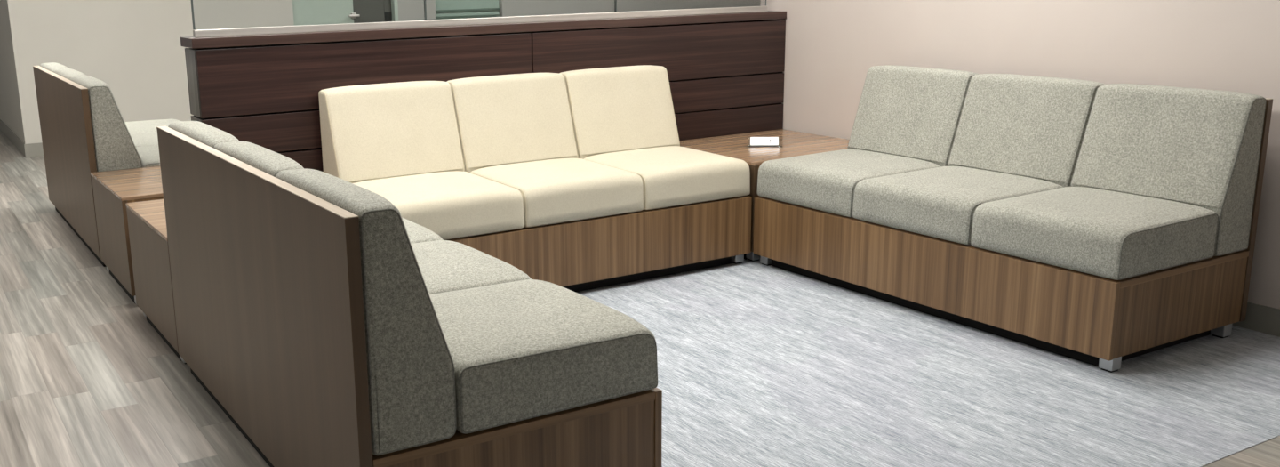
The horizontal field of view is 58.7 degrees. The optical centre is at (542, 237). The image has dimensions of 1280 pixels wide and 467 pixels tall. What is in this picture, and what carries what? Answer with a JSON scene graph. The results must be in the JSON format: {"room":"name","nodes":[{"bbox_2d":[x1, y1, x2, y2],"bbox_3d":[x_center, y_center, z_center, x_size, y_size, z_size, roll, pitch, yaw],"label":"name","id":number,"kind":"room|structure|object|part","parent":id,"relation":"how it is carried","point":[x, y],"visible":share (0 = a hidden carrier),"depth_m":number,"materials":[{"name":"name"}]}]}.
{"room":"lobby","nodes":[
{"label":"lobby","id":0,"kind":"room"},
{"bbox_2d":[0,0,23,141],"bbox_3d":[-5.335,-2.459,10.839,0.130,2.764,4.709,-9,15,-29],"label":"wall","id":1,"kind":"structure","parent":0,"point":[10,115],"depth_m":9.44,"materials":[{"name":"grey paint"}]},
{"bbox_2d":[0,119,43,157],"bbox_3d":[-4.358,-1.294,11.598,2.268,0.109,4.850,-9,15,-29],"label":"baseboard","id":2,"kind":"structure","parent":1,"relation":"attached to","point":[30,149],"depth_m":9.11,"materials":[{"name":"grey rubber"}]},
{"bbox_2d":[5,0,760,143],"bbox_3d":[0.133,-2.655,11.191,9.968,2.764,0.130,-9,15,-29],"label":"wall","id":3,"kind":"structure","parent":0,"point":[133,47],"depth_m":9.33,"materials":[{"name":"grey paint"}]},
{"bbox_2d":[292,0,359,25],"bbox_3d":[-1.919,-2.064,10.028,0.600,2.180,0.075,-9,15,-29],"label":"door","id":4,"kind":"structure","parent":3,"relation":"in","point":[305,12],"depth_m":10.05,"materials":[{"name":"green glass"}]},
{"bbox_3d":[-1.698,-1.994,10.168,0.100,0.050,0.060,-9,15,-29],"label":"lever handle","id":5,"kind":"part","parent":4,"relation":"part of","materials":[{"name":"silver metal"}]},
{"bbox_2d":[352,0,384,23],"bbox_3d":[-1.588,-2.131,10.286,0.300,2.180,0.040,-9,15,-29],"label":"door","id":6,"kind":"structure","parent":3,"relation":"in","point":[369,11],"depth_m":10.29,"materials":[{"name":"grey paint"}]},
{"bbox_2d":[384,0,391,11],"bbox_3d":[-1.437,-2.647,10.267,0.070,1.174,0.030,-9,15,-29],"label":"trim","id":7,"kind":"structure","parent":3,"relation":"attached to","point":[387,3],"depth_m":10.38,"materials":[{"name":"grey paint"}]},
{"bbox_2d":[384,11,391,22],"bbox_3d":[-1.415,-1.585,10.517,0.070,1.005,0.030,-9,15,-29],"label":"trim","id":8,"kind":"structure","parent":3,"relation":"attached to","point":[388,16],"depth_m":10.40,"materials":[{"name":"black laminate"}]},
{"bbox_2d":[391,0,398,21],"bbox_3d":[-1.363,-2.160,10.387,0.034,2.180,0.105,-9,15,-29],"label":"trim","id":9,"kind":"structure","parent":3,"relation":"attached to","point":[394,3],"depth_m":10.37,"materials":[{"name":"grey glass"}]},
{"bbox_2d":[435,0,500,19],"bbox_3d":[-0.723,-2.677,10.652,0.695,1.338,0.030,-9,15,-29],"label":"window","id":10,"kind":"structure","parent":3,"relation":"in","point":[444,9],"depth_m":10.77,"materials":[{"name":"glass"}]},
{"bbox_3d":[-0.709,-2.107,10.781,0.693,0.138,0.020,-9,15,-29],"label":"rail","id":11,"kind":"part","parent":10,"relation":"part of","materials":[{"name":"silver metal"}]},
{"bbox_2d":[0,130,1279,466],"bbox_3d":[-0.441,-0.114,6.700,16.000,0.106,17.500,-9,15,-29],"label":"floor","id":12,"kind":"structure","parent":0,"point":[86,380],"depth_m":4.04,"materials":[{"name":"grey wood"}]},
{"bbox_2d":[32,62,181,266],"bbox_3d":[-2.236,-0.499,6.309,0.815,0.893,1.797,-9,15,-29],"label":"sofa","id":13,"kind":"object","parent":12,"relation":"on","point":[84,131],"visible":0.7,"depth_m":5.71,"materials":[{"name":"brown wood"}]},
{"bbox_2d":[40,62,68,71],"bbox_3d":[-2.772,-0.736,6.647,0.217,0.566,0.594,-9,15,-29],"label":"backrest cushion","id":14,"kind":"object","parent":13,"relation":"on","point":[50,67],"depth_m":6.45,"materials":[{"name":"grey fabric"}]},
{"bbox_3d":[-2.575,-0.463,6.114,0.030,0.814,1.797,-9,15,-29],"label":"panel","id":15,"kind":"part","parent":13,"relation":"part of","materials":[{"name":"brown wood"}]},
{"bbox_2d":[53,68,86,79],"bbox_3d":[-2.470,-0.623,6.141,0.217,0.566,0.594,-9,15,-29],"label":"backrest cushion","id":16,"kind":"object","parent":13,"relation":"on","point":[65,74],"depth_m":5.95,"materials":[{"name":"grey fabric"}]},
{"bbox_2d":[70,75,142,171],"bbox_3d":[-2.167,-0.511,5.636,0.217,0.566,0.594,-9,15,-29],"label":"backrest cushion","id":17,"kind":"object","parent":13,"relation":"on","point":[111,145],"depth_m":5.36,"materials":[{"name":"grey fabric"}]},
{"bbox_2d":[129,131,158,146],"bbox_3d":[-2.129,-0.489,6.375,0.571,0.182,0.594,-9,15,-29],"label":"seat cushion","id":18,"kind":"object","parent":13,"relation":"on","point":[140,139],"depth_m":6.24,"materials":[{"name":"grey fabric"}]},
{"bbox_2d":[136,144,159,167],"bbox_3d":[-1.827,-0.376,5.869,0.571,0.182,0.594,-9,15,-29],"label":"seat cushion","id":19,"kind":"object","parent":13,"relation":"on","point":[148,156],"depth_m":5.60,"materials":[{"name":"grey fabric"}]},
{"bbox_2d":[124,119,181,133],"bbox_3d":[-2.432,-0.601,6.881,0.571,0.182,0.594,-9,15,-29],"label":"seat cushion","id":20,"kind":"object","parent":13,"relation":"on","point":[146,125],"depth_m":6.83,"materials":[{"name":"grey fabric"}]},
{"bbox_2d":[90,165,163,303],"bbox_3d":[-1.796,-0.024,5.149,0.320,0.481,0.760,-9,15,-29],"label":"side table","id":21,"kind":"object","parent":12,"relation":"on","point":[113,188],"visible":0.4,"depth_m":5.01,"materials":[{"name":"brown wood"}]},
{"bbox_3d":[-1.925,-0.024,5.072,0.020,0.410,0.758,-9,15,-29],"label":"panel","id":22,"kind":"part","parent":21,"relation":"part of","materials":[{"name":"brown wood"}]},
{"bbox_3d":[-1.610,0.025,4.833,0.276,0.410,0.020,-9,15,-29],"label":"panel","id":23,"kind":"part","parent":21,"relation":"part of","materials":[{"name":"brown wood"}]},
{"bbox_2d":[125,199,186,364],"bbox_3d":[-1.149,0.111,4.514,0.800,0.479,0.748,-9,15,-29],"label":"side table","id":24,"kind":"object","parent":12,"relation":"on","point":[147,222],"visible":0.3,"depth_m":4.30,"materials":[{"name":"brown wood"}]},
{"bbox_2d":[575,258,1279,466],"bbox_3d":[0.658,0.371,4.297,3.406,0.002,3.268,-9,15,-29],"label":"rug","id":25,"kind":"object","parent":12,"relation":"on","point":[759,364],"depth_m":3.72,"materials":[{"name":"grey carpet"}]},
{"bbox_2d":[156,120,662,466],"bbox_3d":[-0.500,0.150,3.388,0.815,0.891,1.797,-9,15,-29],"label":"sofa","id":26,"kind":"object","parent":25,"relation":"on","point":[331,326],"visible":1,"depth_m":2.75,"materials":[{"name":"grey fabric"}]},
{"bbox_2d":[168,120,239,147],"bbox_3d":[-1.036,-0.086,3.727,0.217,0.566,0.594,-9,15,-29],"label":"backrest cushion","id":27,"kind":"object","parent":26,"relation":"on","point":[204,135],"depth_m":3.55,"materials":[{"name":"grey fabric"}]},
{"bbox_2d":[213,141,303,175],"bbox_3d":[-0.734,0.026,3.221,0.217,0.566,0.594,-9,15,-29],"label":"backrest cushion","id":28,"kind":"object","parent":26,"relation":"on","point":[266,162],"depth_m":3.05,"materials":[{"name":"grey fabric"}]},
{"bbox_3d":[-0.839,0.187,3.194,0.030,0.814,1.797,-9,15,-29],"label":"panel","id":29,"kind":"part","parent":26,"relation":"part of","materials":[{"name":"brown wood"}]},
{"bbox_2d":[275,168,455,455],"bbox_3d":[-0.432,0.139,2.715,0.217,0.566,0.594,-9,15,-29],"label":"backrest cushion","id":30,"kind":"object","parent":26,"relation":"on","point":[407,364],"depth_m":2.46,"materials":[{"name":"grey fabric"}]},
{"bbox_2d":[401,216,443,243],"bbox_3d":[-0.696,0.048,3.960,0.571,0.182,0.594,-9,15,-29],"label":"seat cushion","id":31,"kind":"object","parent":26,"relation":"on","point":[417,233],"depth_m":3.85,"materials":[{"name":"grey fabric"}]},
{"bbox_2d":[411,240,531,293],"bbox_3d":[-0.394,0.161,3.454,0.571,0.182,0.594,-9,15,-29],"label":"seat cushion","id":32,"kind":"object","parent":26,"relation":"on","point":[444,265],"depth_m":3.37,"materials":[{"name":"grey fabric"}]},
{"bbox_3d":[-0.047,0.577,2.705,0.758,0.246,0.020,-9,15,-29],"label":"panel","id":33,"kind":"part","parent":26,"relation":"part of","materials":[{"name":"brown wood"}]},
{"bbox_2d":[429,279,656,432],"bbox_3d":[-0.091,0.274,2.948,0.571,0.182,0.594,-9,15,-29],"label":"seat cushion","id":34,"kind":"object","parent":26,"relation":"on","point":[525,353],"depth_m":2.74,"materials":[{"name":"grey fabric"}]},
{"bbox_3d":[-0.156,0.348,3.638,0.021,0.269,1.797,-9,15,-29],"label":"panel","id":35,"kind":"part","parent":26,"relation":"part of","materials":[{"name":"brown wood"}]},
{"bbox_2d":[180,0,786,171],"bbox_3d":[-0.099,-1.074,5.459,3.196,2.312,0.205,-9,15,-29],"label":"wall","id":36,"kind":"structure","parent":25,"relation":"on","point":[724,67],"depth_m":5.27,"materials":[{"name":"brown wood"}]},
{"bbox_3d":[-0.134,-0.875,5.588,3.180,0.278,0.018,-9,15,-29],"label":"panel","id":37,"kind":"part","parent":36,"relation":"part of","materials":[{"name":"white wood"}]},
{"bbox_3d":[-1.459,-0.648,4.741,0.012,0.278,0.157,-9,15,-29],"label":"panel","id":38,"kind":"part","parent":36,"relation":"part of","materials":[{"name":"metal"}]},
{"bbox_3d":[-1.454,-0.426,4.793,0.012,0.162,0.157,-9,15,-29],"label":"panel","id":39,"kind":"part","parent":36,"relation":"part of","materials":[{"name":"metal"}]},
{"bbox_3d":[-0.730,-0.514,5.100,1.580,0.162,0.018,-9,15,-29],"label":"panel","id":40,"kind":"part","parent":36,"relation":"part of","materials":[{"name":"brown wood"}]},
{"bbox_3d":[-0.727,-0.348,5.139,1.580,0.162,0.018,-9,15,-29],"label":"panel","id":41,"kind":"part","parent":36,"relation":"part of","materials":[{"name":"brown wood"}]},
{"bbox_3d":[-0.735,-0.736,5.048,1.580,0.278,0.018,-9,15,-29],"label":"panel","id":42,"kind":"part","parent":36,"relation":"part of","materials":[{"name":"brown wood"}]},
{"bbox_3d":[0.641,-0.946,5.823,1.594,0.278,0.018,-9,15,-29],"label":"panel","id":43,"kind":"part","parent":36,"relation":"part of","materials":[{"name":"brown wood"}]},
{"bbox_3d":[0.645,-0.724,5.875,1.594,0.162,0.018,-9,15,-29],"label":"panel","id":44,"kind":"part","parent":36,"relation":"part of","materials":[{"name":"brown wood"}]},
{"bbox_3d":[0.649,-0.558,5.914,1.594,0.162,0.018,-9,15,-29],"label":"panel","id":45,"kind":"part","parent":36,"relation":"part of","materials":[{"name":"brown wood"}]},
{"bbox_2d":[318,64,751,291],"bbox_3d":[-0.003,-0.264,5.104,1.797,0.891,0.788,-9,15,-29],"label":"sofa","id":46,"kind":"object","parent":25,"relation":"on","point":[580,180],"visible":0.87,"depth_m":5.00,"materials":[{"name":"beige fabric"}]},
{"bbox_2d":[319,80,463,183],"bbox_3d":[-0.652,-0.390,4.989,0.594,0.566,0.217,-9,15,-29],"label":"backrest cushion","id":47,"kind":"object","parent":46,"relation":"on","point":[388,130],"depth_m":4.91,"materials":[{"name":"beige fabric"}]},
{"bbox_2d":[352,170,523,239],"bbox_3d":[-0.459,-0.134,4.716,0.594,0.182,0.544,-9,15,-29],"label":"seat cushion","id":48,"kind":"object","parent":46,"relation":"on","point":[452,204],"depth_m":4.57,"materials":[{"name":"beige fabric"}]},
{"bbox_2d":[447,72,577,172],"bbox_3d":[-0.134,-0.470,5.281,0.594,0.566,0.217,-9,15,-29],"label":"backrest cushion","id":49,"kind":"object","parent":46,"relation":"on","point":[515,118],"depth_m":5.21,"materials":[{"name":"beige fabric"}]},
{"bbox_2d":[470,158,643,227],"bbox_3d":[0.060,-0.213,5.008,0.594,0.182,0.544,-9,15,-29],"label":"seat cushion","id":50,"kind":"object","parent":46,"relation":"on","point":[554,192],"depth_m":4.83,"materials":[{"name":"beige fabric"}]},
{"bbox_3d":[0.193,0.058,4.844,1.797,0.269,0.021,-9,15,-29],"label":"panel","id":51,"kind":"part","parent":46,"relation":"part of","materials":[{"name":"brown wood"}]},
{"bbox_2d":[559,64,679,159],"bbox_3d":[0.384,-0.549,5.573,0.594,0.566,0.217,-9,15,-29],"label":"backrest cushion","id":52,"kind":"object","parent":46,"relation":"on","point":[628,108],"depth_m":5.49,"materials":[{"name":"beige fabric"}]},
{"bbox_2d":[584,145,749,209],"bbox_3d":[0.578,-0.292,5.300,0.594,0.182,0.544,-9,15,-29],"label":"seat cushion","id":53,"kind":"object","parent":46,"relation":"on","point":[671,177],"depth_m":5.12,"materials":[{"name":"beige fabric"}]},
{"bbox_2d":[679,128,849,261],"bbox_3d":[1.164,-0.241,5.808,0.860,0.479,0.771,-9,15,-29],"label":"table","id":54,"kind":"object","parent":25,"relation":"on","point":[794,143],"visible":0.23,"depth_m":5.66,"materials":[{"name":"brown wood"}]},
{"bbox_3d":[0.801,-0.204,5.600,0.020,0.410,0.769,-9,15,-29],"label":"panel","id":55,"kind":"part","parent":54,"relation":"part of","materials":[{"name":"brown wood"}]},
{"bbox_2d":[746,136,782,146],"bbox_3d":[1.118,-0.481,5.689,0.176,0.045,0.050,1,13,8],"label":"card holder","id":56,"kind":"object","parent":54,"relation":"on","point":[755,141],"visible":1,"depth_m":5.69,"materials":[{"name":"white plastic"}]},
{"bbox_2d":[752,64,1273,372],"bbox_3d":[1.780,-0.191,4.640,0.815,0.891,1.797,-9,15,-29],"label":"sofa","id":57,"kind":"object","parent":25,"relation":"on","point":[1103,226],"visible":1,"depth_m":4.25,"materials":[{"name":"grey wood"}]},
{"bbox_2d":[757,149,940,216],"bbox_3d":[1.373,-0.260,5.093,0.571,0.182,0.594,-9,15,-29],"label":"seat cushion","id":58,"kind":"object","parent":57,"relation":"on","point":[824,184],"depth_m":4.98,"materials":[{"name":"grey fabric"}]},
{"bbox_2d":[848,64,979,166],"bbox_3d":[1.705,-0.498,5.239,0.217,0.566,0.594,-9,15,-29],"label":"backrest cushion","id":59,"kind":"object","parent":57,"relation":"on","point":[906,111],"depth_m":5.15,"materials":[{"name":"grey fabric"}]},
{"bbox_3d":[1.447,0.111,4.508,0.021,0.269,1.797,-9,15,-29],"label":"panel","id":60,"kind":"part","parent":57,"relation":"part of","materials":[{"name":"brown wood"}]},
{"bbox_2d":[852,166,1063,244],"bbox_3d":[1.675,-0.148,4.587,0.571,0.182,0.594,-9,15,-29],"label":"seat cushion","id":61,"kind":"object","parent":57,"relation":"on","point":[931,204],"depth_m":4.48,"materials":[{"name":"grey fabric"}]},
{"bbox_2d":[948,73,1104,187],"bbox_3d":[2.008,-0.385,4.733,0.217,0.566,0.594,-9,15,-29],"label":"backrest cushion","id":62,"kind":"object","parent":57,"relation":"on","point":[1030,126],"depth_m":4.66,"materials":[{"name":"grey fabric"}]},
{"bbox_2d":[971,186,1217,279],"bbox_3d":[1.977,-0.035,4.081,0.571,0.182,0.594,-9,15,-29],"label":"seat cushion","id":63,"kind":"object","parent":57,"relation":"on","point":[1084,233],"depth_m":3.92,"materials":[{"name":"grey fabric"}]},
{"bbox_2d":[1071,83,1265,255],"bbox_3d":[2.310,-0.273,4.227,0.217,0.566,0.594,-9,15,-29],"label":"backrest cushion","id":64,"kind":"object","parent":57,"relation":"on","point":[1205,148],"depth_m":4.10,"materials":[{"name":"grey fabric"}]},
{"bbox_3d":[2.229,0.236,3.955,0.758,0.246,0.020,-9,15,-29],"label":"panel","id":65,"kind":"part","parent":57,"relation":"part of","materials":[{"name":"brown wood"}]},
{"bbox_3d":[2.119,-0.258,4.828,0.030,0.814,1.797,-9,15,-29],"label":"panel","id":66,"kind":"part","parent":57,"relation":"part of","materials":[{"name":"brown wood"}]},
{"bbox_2d":[760,0,1279,309],"bbox_3d":[3.247,-0.800,3.017,0.130,2.764,7.830,-9,15,-29],"label":"wall","id":67,"kind":"structure","parent":0,"point":[831,46],"depth_m":4.79,"materials":[{"name":"white paint"}]},
{"bbox_2d":[1232,301,1279,336],"bbox_3d":[3.270,0.524,3.194,0.008,0.100,7.610,-9,15,-29],"label":"baseboard","id":68,"kind":"structure","parent":67,"relation":"attached to","point":[1266,319],"depth_m":4.19,"materials":[{"name":"grey rubber"}]}
]}

